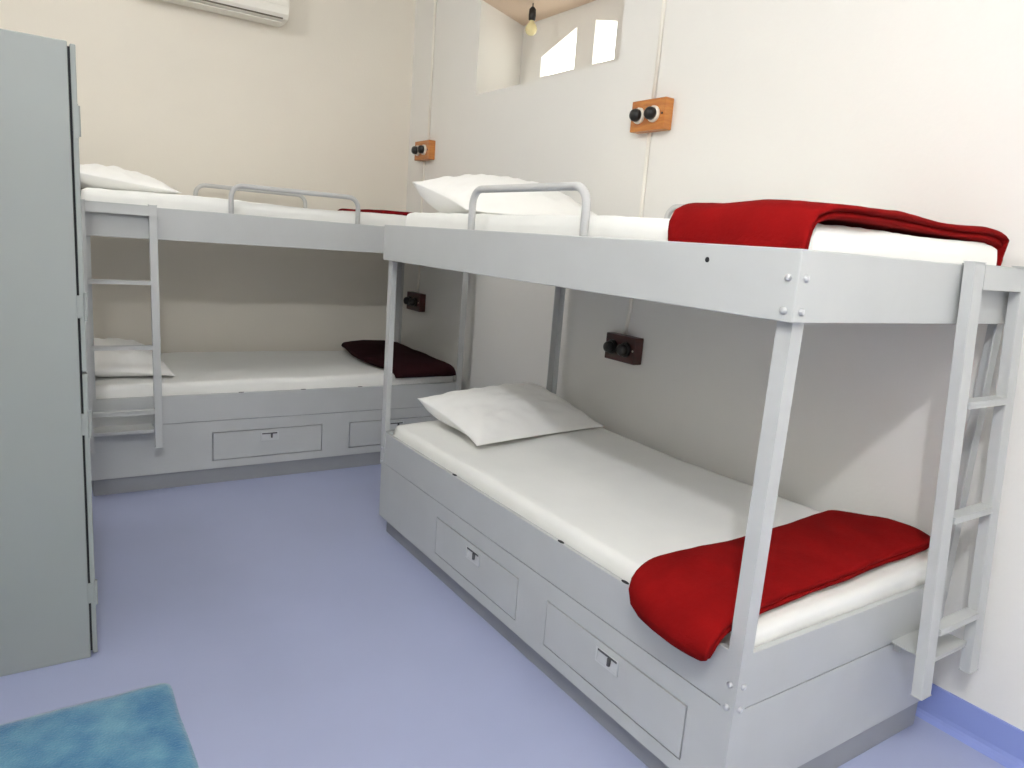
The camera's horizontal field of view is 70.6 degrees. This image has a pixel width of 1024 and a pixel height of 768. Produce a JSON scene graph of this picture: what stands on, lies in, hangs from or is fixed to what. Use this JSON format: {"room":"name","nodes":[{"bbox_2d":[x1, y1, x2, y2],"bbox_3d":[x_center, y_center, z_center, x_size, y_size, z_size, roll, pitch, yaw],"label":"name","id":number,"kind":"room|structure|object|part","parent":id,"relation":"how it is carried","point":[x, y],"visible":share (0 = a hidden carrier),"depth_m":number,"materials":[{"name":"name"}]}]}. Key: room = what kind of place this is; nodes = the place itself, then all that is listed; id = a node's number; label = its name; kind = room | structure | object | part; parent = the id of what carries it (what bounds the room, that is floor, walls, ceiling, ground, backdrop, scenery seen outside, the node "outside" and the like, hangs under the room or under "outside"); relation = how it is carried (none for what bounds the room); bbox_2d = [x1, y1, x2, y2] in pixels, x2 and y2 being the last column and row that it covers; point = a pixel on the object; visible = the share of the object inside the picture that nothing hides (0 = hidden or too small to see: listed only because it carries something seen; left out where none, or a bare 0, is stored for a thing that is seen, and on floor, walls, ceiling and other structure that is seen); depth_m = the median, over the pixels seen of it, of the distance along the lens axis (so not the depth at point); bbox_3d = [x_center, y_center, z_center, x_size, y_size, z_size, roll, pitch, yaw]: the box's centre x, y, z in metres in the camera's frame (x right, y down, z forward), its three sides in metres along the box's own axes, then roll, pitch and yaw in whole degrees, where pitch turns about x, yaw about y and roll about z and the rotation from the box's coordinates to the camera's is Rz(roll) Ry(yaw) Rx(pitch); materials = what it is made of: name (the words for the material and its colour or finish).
{"room":"dormitory","nodes":[
{"label":"dormitory","id":0,"kind":"room"},
{"bbox_2d":[0,0,415,352],"bbox_3d":[-1.792,-1.270,4.685,3.470,3.150,0.200,-3,13,-33],"label":"wall","id":1,"kind":"structure","parent":0,"point":[181,97],"depth_m":4.61,"materials":[{"name":"beige paint"}]},
{"bbox_2d":[160,0,288,26],"bbox_3d":[-1.756,-2.331,4.190,0.875,0.297,0.214,-3,13,-33],"label":"air conditioner","id":2,"kind":"object","parent":1,"relation":"attached to","point":[275,13],"visible":1,"depth_m":4.28,"materials":[{"name":"white plastic"}]},
{"bbox_3d":[-1.698,-2.319,4.104,0.851,0.140,0.005,-3,13,-33],"label":"panel","id":3,"kind":"part","parent":2,"relation":"part of","materials":[{"name":"white plastic"}]},
{"bbox_2d":[0,464,1005,767],"bbox_3d":[-0.136,1.001,2.365,3.470,0.150,6.700,-3,13,-33],"label":"floor","id":4,"kind":"structure","parent":0,"point":[283,619],"depth_m":2.38,"materials":[{"name":"purple plastic"}]},
{"bbox_2d":[0,29,97,676],"bbox_3d":[-1.670,-0.102,2.298,0.526,1.800,0.841,-3,13,-33],"label":"locker","id":5,"kind":"object","parent":4,"relation":"on","point":[49,588],"visible":1,"depth_m":2.03,"materials":[{"name":"grey metal"}]},
{"bbox_3d":[-1.431,-0.554,2.347,0.013,0.887,0.836,-3,13,-33],"label":"door","id":6,"kind":"part","parent":5,"relation":"part of","materials":[{"name":"grey paint"}]},
{"bbox_3d":[-1.499,0.322,2.519,0.013,0.888,0.836,-3,13,-33],"label":"door","id":7,"kind":"part","parent":5,"relation":"part of","materials":[{"name":"grey paint"}]},
{"bbox_2d":[0,683,198,767],"bbox_3d":[-1.017,0.996,1.614,0.625,0.014,0.954,-3,13,-34],"label":"rug","id":8,"kind":"object","parent":4,"relation":"on","point":[143,727],"visible":1,"depth_m":1.91,"materials":[{"name":"blue carpet"}]},
{"bbox_2d":[81,183,468,495],"bbox_3d":[-1.363,-0.344,4.248,2.065,1.572,1.083,-3,13,-33],"label":"bunk bed","id":9,"kind":"object","parent":4,"relation":"on","point":[157,441],"visible":0.68,"depth_m":3.75,"materials":[{"name":"grey paint"}]},
{"bbox_3d":[-1.935,-0.250,3.281,0.037,1.150,0.103,-3,13,-33],"label":"rail","id":10,"kind":"part","parent":9,"relation":"part of","materials":[{"name":"grey metal"}]},
{"bbox_3d":[-1.976,-0.228,3.378,0.038,0.919,0.038,-3,13,-33],"label":"post","id":11,"kind":"part","parent":9,"relation":"part of","materials":[{"name":"grey metal"}]},
{"bbox_2d":[94,423,153,436],"bbox_3d":[-1.865,0.227,3.476,0.254,0.032,0.115,-3,13,-33],"label":"shelf","id":12,"kind":"object","parent":9,"relation":"attached to","point":[100,429],"depth_m":3.48,"materials":[{"name":"grey metal"}]},
{"bbox_3d":[-1.694,-0.262,3.442,0.037,1.150,0.103,-3,13,-33],"label":"rail","id":13,"kind":"part","parent":9,"relation":"part of","materials":[{"name":"grey metal"}]},
{"bbox_2d":[81,188,406,225],"bbox_3d":[-1.344,-0.923,4.173,2.008,0.209,0.861,-3,13,-33],"label":"mattress","id":14,"kind":"object","parent":9,"relation":"on","point":[171,201],"visible":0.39,"depth_m":3.61,"materials":[{"name":"white fabric"}]},
{"bbox_2d":[80,163,180,193],"bbox_3d":[-2.015,-1.050,3.707,0.480,0.125,0.700,-3,13,-33],"label":"pillow","id":15,"kind":"object","parent":14,"relation":"on","point":[94,175],"visible":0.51,"depth_m":3.46,"materials":[{"name":"white fabric"}]},
{"bbox_2d":[337,208,411,215],"bbox_3d":[-0.786,-1.093,4.651,0.502,0.040,0.542,-3,13,-33],"label":"blanket","id":16,"kind":"object","parent":14,"relation":"on","point":[341,209],"visible":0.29,"depth_m":4.42,"materials":[{"name":"fabric"}]},
{"bbox_3d":[-1.616,-1.067,4.508,0.685,0.298,0.025,-3,13,-33],"label":"guard rail","id":17,"kind":"part","parent":9,"relation":"part of","materials":[{"name":"grey metal"}]},
{"bbox_3d":[-1.324,0.313,3.945,0.577,0.146,0.020,-3,13,-33],"label":"drawer","id":18,"kind":"part","parent":9,"relation":"part of","materials":[{"name":"grey paint"}]},
{"bbox_2d":[95,350,453,398],"bbox_3d":[-1.420,-0.057,4.357,1.978,0.149,0.900,-3,13,-33],"label":"mattress","id":19,"kind":"object","parent":9,"relation":"on","point":[244,371],"visible":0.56,"depth_m":4.11,"materials":[{"name":"white fabric"}]},
{"bbox_2d":[94,338,174,376],"bbox_3d":[-2.092,-0.164,3.876,0.420,0.145,0.700,-3,13,-33],"label":"pillow","id":20,"kind":"object","parent":19,"relation":"on","point":[121,363],"visible":0.56,"depth_m":3.66,"materials":[{"name":"white fabric"}]},
{"bbox_2d":[341,340,455,377],"bbox_3d":[-0.781,-0.174,4.716,0.460,0.098,0.951,-3,13,-33],"label":"blanket","id":21,"kind":"object","parent":19,"relation":"on","point":[408,362],"visible":0.91,"depth_m":4.50,"materials":[{"name":"red fabric"}]},
{"bbox_2d":[96,380,455,426],"bbox_3d":[-1.426,0.006,4.369,2.020,0.142,0.940,-3,13,-33],"label":"bed rail","id":22,"kind":"object","parent":9,"relation":"on","point":[190,410],"depth_m":3.89,"materials":[{"name":"grey metal"}]},
{"bbox_3d":[-1.119,-0.872,3.773,0.685,0.276,0.025,-3,13,-33],"label":"guard rail","id":23,"kind":"part","parent":9,"relation":"part of","materials":[{"name":"grey metal"}]},
{"bbox_3d":[-0.701,0.281,4.357,0.582,0.146,0.020,-3,13,-33],"label":"drawer","id":24,"kind":"part","parent":9,"relation":"part of","materials":[{"name":"grey paint"}]},
{"bbox_3d":[-0.818,-0.498,5.214,0.038,0.919,0.038,-3,13,-33],"label":"post","id":25,"kind":"part","parent":9,"relation":"part of","materials":[{"name":"grey metal"}]},
{"bbox_3d":[-0.319,-0.314,4.476,0.038,0.919,0.038,-3,13,-33],"label":"post","id":26,"kind":"part","parent":9,"relation":"part of","materials":[{"name":"grey metal"}]},
{"bbox_2d":[379,182,1023,767],"bbox_3d":[0.403,0.115,2.611,0.982,1.572,2.167,-3,13,-33],"label":"bunk bed","id":27,"kind":"object","parent":4,"relation":"on","point":[824,694],"visible":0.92,"depth_m":1.94,"materials":[{"name":"grey paint"}]},
{"bbox_3d":[-0.542,-0.085,3.219,0.038,0.919,0.038,-3,13,-33],"label":"post","id":28,"kind":"part","parent":27,"relation":"part of","materials":[{"name":"grey metal"}]},
{"bbox_3d":[-0.137,0.660,2.652,0.020,0.146,0.577,-3,13,-33],"label":"drawer","id":29,"kind":"part","parent":27,"relation":"part of","materials":[{"name":"grey paint"}]},
{"bbox_3d":[0.029,-0.491,2.290,0.025,0.276,0.655,-3,13,-33],"label":"guard rail","id":30,"kind":"part","parent":27,"relation":"part of","materials":[{"name":"grey metal"}]},
{"bbox_3d":[0.216,-0.124,3.721,0.038,0.919,0.038,-3,13,-33],"label":"post","id":31,"kind":"part","parent":27,"relation":"part of","materials":[{"name":"grey metal"}]},
{"bbox_3d":[0.273,0.811,2.046,0.020,0.146,0.582,-3,13,-33],"label":"drawer","id":32,"kind":"part","parent":27,"relation":"part of","materials":[{"name":"grey paint"}]},
{"bbox_2d":[384,430,924,707],"bbox_3d":[0.353,0.466,2.735,0.940,0.142,2.020,-3,13,-33],"label":"frame","id":33,"kind":"object","parent":27,"relation":"on","point":[764,674],"depth_m":1.99,"materials":[{"name":"grey paint"}]},
{"bbox_2d":[393,420,928,647],"bbox_3d":[0.359,0.404,2.722,0.900,0.148,1.978,-3,13,-33],"label":"mattress","id":34,"kind":"object","parent":27,"relation":"on","point":[623,503],"visible":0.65,"depth_m":2.50,"materials":[{"name":"white fabric"}]},
{"bbox_2d":[418,382,603,445],"bbox_3d":[0.006,0.105,3.312,0.740,0.166,0.460,-5,14,-39],"label":"pillow","id":35,"kind":"object","parent":34,"relation":"on","point":[504,412],"visible":1,"depth_m":3.19,"materials":[{"name":"white fabric"}]},
{"bbox_2d":[629,510,930,660],"bbox_3d":[0.766,0.518,2.028,1.007,0.167,0.320,-3,13,-33],"label":"blanket","id":36,"kind":"object","parent":34,"relation":"on","point":[687,597],"visible":0.88,"depth_m":1.88,"materials":[{"name":"red fabric"}]},
{"bbox_3d":[0.815,-0.531,2.748,0.025,0.298,0.685,-3,13,-33],"label":"guard rail","id":37,"kind":"part","parent":27,"relation":"part of","materials":[{"name":"grey metal"}]},
{"bbox_2d":[405,212,996,265],"bbox_3d":[0.425,-0.461,2.537,0.849,0.204,1.984,-3,13,-33],"label":"mattress","id":38,"kind":"object","parent":27,"relation":"on","point":[831,238],"visible":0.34,"depth_m":1.89,"materials":[{"name":"white fabric"}]},
{"bbox_2d":[412,174,597,215],"bbox_3d":[0.007,-0.800,3.103,0.740,0.185,0.460,-3,13,-35],"label":"pillow","id":39,"kind":"object","parent":38,"relation":"on","point":[445,194],"visible":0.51,"depth_m":2.95,"materials":[{"name":"white fabric"}]},
{"bbox_2d":[668,199,1008,265],"bbox_3d":[0.854,-0.379,1.876,0.925,0.140,0.462,-3,13,-33],"label":"blanket","id":40,"kind":"object","parent":38,"relation":"on","point":[779,223],"visible":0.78,"depth_m":1.62,"materials":[{"name":"red fabric"}]},
{"bbox_3d":[0.549,0.318,1.604,0.038,0.919,0.038,-3,13,-33],"label":"post","id":41,"kind":"part","parent":27,"relation":"part of","materials":[{"name":"grey metal"}]},
{"bbox_2d":[891,629,966,661],"bbox_3d":[1.181,0.744,2.053,0.211,0.030,0.106,-3,13,-33],"label":"shelf","id":42,"kind":"object","parent":27,"relation":"attached to","point":[947,644],"depth_m":2.05,"materials":[{"name":"grey metal"}]},
{"bbox_3d":[1.122,0.267,1.867,0.053,1.147,0.109,-3,13,-33],"label":"rail","id":43,"kind":"part","parent":27,"relation":"part of","materials":[{"name":"grey metal"}]},
{"bbox_3d":[1.306,0.278,2.106,0.038,0.919,0.038,-3,13,-33],"label":"post","id":44,"kind":"part","parent":27,"relation":"part of","materials":[{"name":"grey metal"}]},
{"bbox_3d":[1.341,0.256,2.012,0.053,1.147,0.109,-3,13,-33],"label":"rail","id":45,"kind":"part","parent":27,"relation":"part of","materials":[{"name":"grey metal"}]},
{"bbox_2d":[519,0,624,83],"bbox_3d":[0.433,-2.013,4.278,0.050,1.100,2.600,-3,13,-33],"label":"wall","id":46,"kind":"structure","parent":0,"point":[584,21],"depth_m":4.32,"materials":[{"name":"beige paint"}]},
{"bbox_2d":[401,0,1023,730],"bbox_3d":[1.156,-0.673,2.820,0.470,3.150,6.300,-3,13,-33],"label":"wall","id":47,"kind":"structure","parent":0,"point":[915,107],"depth_m":2.71,"materials":[{"name":"beige paint"}]},
{"bbox_2d":[403,291,425,311],"bbox_3d":[-0.699,-0.583,5.113,0.096,0.124,0.202,-3,13,-33],"label":"board","id":48,"kind":"object","parent":47,"relation":"attached to","point":[415,301],"visible":1,"depth_m":5.06,"materials":[{"name":"red wood"}]},
{"bbox_2d":[403,297,409,304],"bbox_3d":[-0.750,-0.591,5.136,0.035,0.054,0.054,-3,13,-33],"label":"socket","id":49,"kind":"object","parent":48,"relation":"attached to","point":[406,300],"depth_m":5.12,"materials":[{"name":"black plastic"}]},
{"bbox_2d":[409,298,414,305],"bbox_3d":[-0.702,-0.573,5.064,0.035,0.054,0.054,-3,13,-33],"label":"socket","id":50,"kind":"object","parent":48,"relation":"attached to","point":[411,301],"depth_m":5.05,"materials":[{"name":"black plastic"}]},
{"bbox_2d":[411,140,434,160],"bbox_3d":[-0.612,-1.583,4.904,0.096,0.124,0.212,-3,13,-33],"label":"board","id":51,"kind":"object","parent":47,"relation":"attached to","point":[424,150],"visible":1,"depth_m":4.85,"materials":[{"name":"orange wood"}]},
{"bbox_2d":[411,146,417,153],"bbox_3d":[-0.665,-1.592,4.929,0.035,0.054,0.054,-3,13,-33],"label":"socket","id":52,"kind":"object","parent":51,"relation":"attached to","point":[414,149],"depth_m":4.91,"materials":[{"name":"black plastic"}]},
{"bbox_2d":[417,145,423,153],"bbox_3d":[-0.614,-1.574,4.853,0.035,0.054,0.054,-3,13,-33],"label":"socket","id":53,"kind":"object","parent":51,"relation":"attached to","point":[420,149],"depth_m":4.84,"materials":[{"name":"black plastic"}]},
{"bbox_2d":[417,0,436,292],"bbox_3d":[-0.576,-1.713,4.911,0.017,2.180,0.069,-3,13,-33],"label":"conduit","id":54,"kind":"object","parent":47,"relation":"attached to","point":[435,1],"visible":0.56,"depth_m":4.85,"materials":[{"name":"white plastic"}]},
{"bbox_2d":[483,0,595,25],"bbox_3d":[0.373,-2.175,3.883,0.470,0.040,1.790,-3,13,-33],"label":"ceiling","id":55,"kind":"structure","parent":47,"relation":"attached to","point":[518,10],"depth_m":4.35,"materials":[{"name":"beige paint"}]},
{"bbox_2d":[525,3,536,35],"bbox_3d":[0.118,-2.164,4.297,0.070,0.179,0.070,-3,13,-33],"label":"pendant bulb","id":56,"kind":"object","parent":55,"relation":"hanging from","point":[531,28],"visible":1,"depth_m":4.28,"materials":[{"name":"yellow glass"}]},
{"bbox_3d":[0.115,-2.119,4.305,0.070,0.087,0.070,-3,13,-33],"label":"bulb","id":57,"kind":"part","parent":56,"relation":"part of","materials":[{"name":"yellow glass"}]},
{"bbox_2d":[603,332,643,364],"bbox_3d":[0.498,-0.165,3.340,0.096,0.122,0.202,-3,13,-33],"label":"board","id":58,"kind":"object","parent":47,"relation":"attached to","point":[628,349],"visible":1,"depth_m":3.29,"materials":[{"name":"red wood"}]},
{"bbox_2d":[603,341,613,352],"bbox_3d":[0.446,-0.173,3.362,0.035,0.054,0.054,-3,13,-33],"label":"socket","id":59,"kind":"object","parent":58,"relation":"attached to","point":[608,346],"depth_m":3.35,"materials":[{"name":"black plastic"}]},
{"bbox_2d":[616,344,626,355],"bbox_3d":[0.495,-0.155,3.290,0.035,0.054,0.054,-3,13,-33],"label":"socket","id":60,"kind":"object","parent":58,"relation":"attached to","point":[621,349],"depth_m":3.28,"materials":[{"name":"black plastic"}]},
{"bbox_2d":[623,0,665,334],"bbox_3d":[0.616,-1.284,3.146,0.017,2.159,0.045,-3,13,-33],"label":"conduit","id":61,"kind":"object","parent":47,"relation":"attached to","point":[663,1],"visible":0.63,"depth_m":3.18,"materials":[{"name":"white plastic"}]},
{"bbox_2d":[629,97,673,133],"bbox_3d":[0.586,-1.163,3.129,0.096,0.130,0.207,-3,13,-33],"label":"board","id":62,"kind":"object","parent":47,"relation":"attached to","point":[650,115],"visible":1,"depth_m":3.08,"materials":[{"name":"orange wood"}]},
{"bbox_2d":[629,109,640,121],"bbox_3d":[0.534,-1.171,3.152,0.035,0.054,0.054,-3,13,-33],"label":"socket","id":63,"kind":"object","parent":62,"relation":"attached to","point":[635,114],"depth_m":3.14,"materials":[{"name":"black plastic"}]},
{"bbox_2d":[644,106,655,119],"bbox_3d":[0.584,-1.153,3.079,0.035,0.054,0.054,-3,13,-33],"label":"socket","id":64,"kind":"object","parent":62,"relation":"attached to","point":[649,112],"depth_m":3.07,"materials":[{"name":"black plastic"}]},
{"bbox_2d":[915,683,1023,767],"bbox_3d":[0.832,0.822,2.974,0.030,0.115,6.300,-3,13,-33],"label":"baseboard","id":65,"kind":"structure","parent":47,"relation":"attached to","point":[984,732],"depth_m":2.17,"materials":[{"name":"blue plastic"}]}
]}

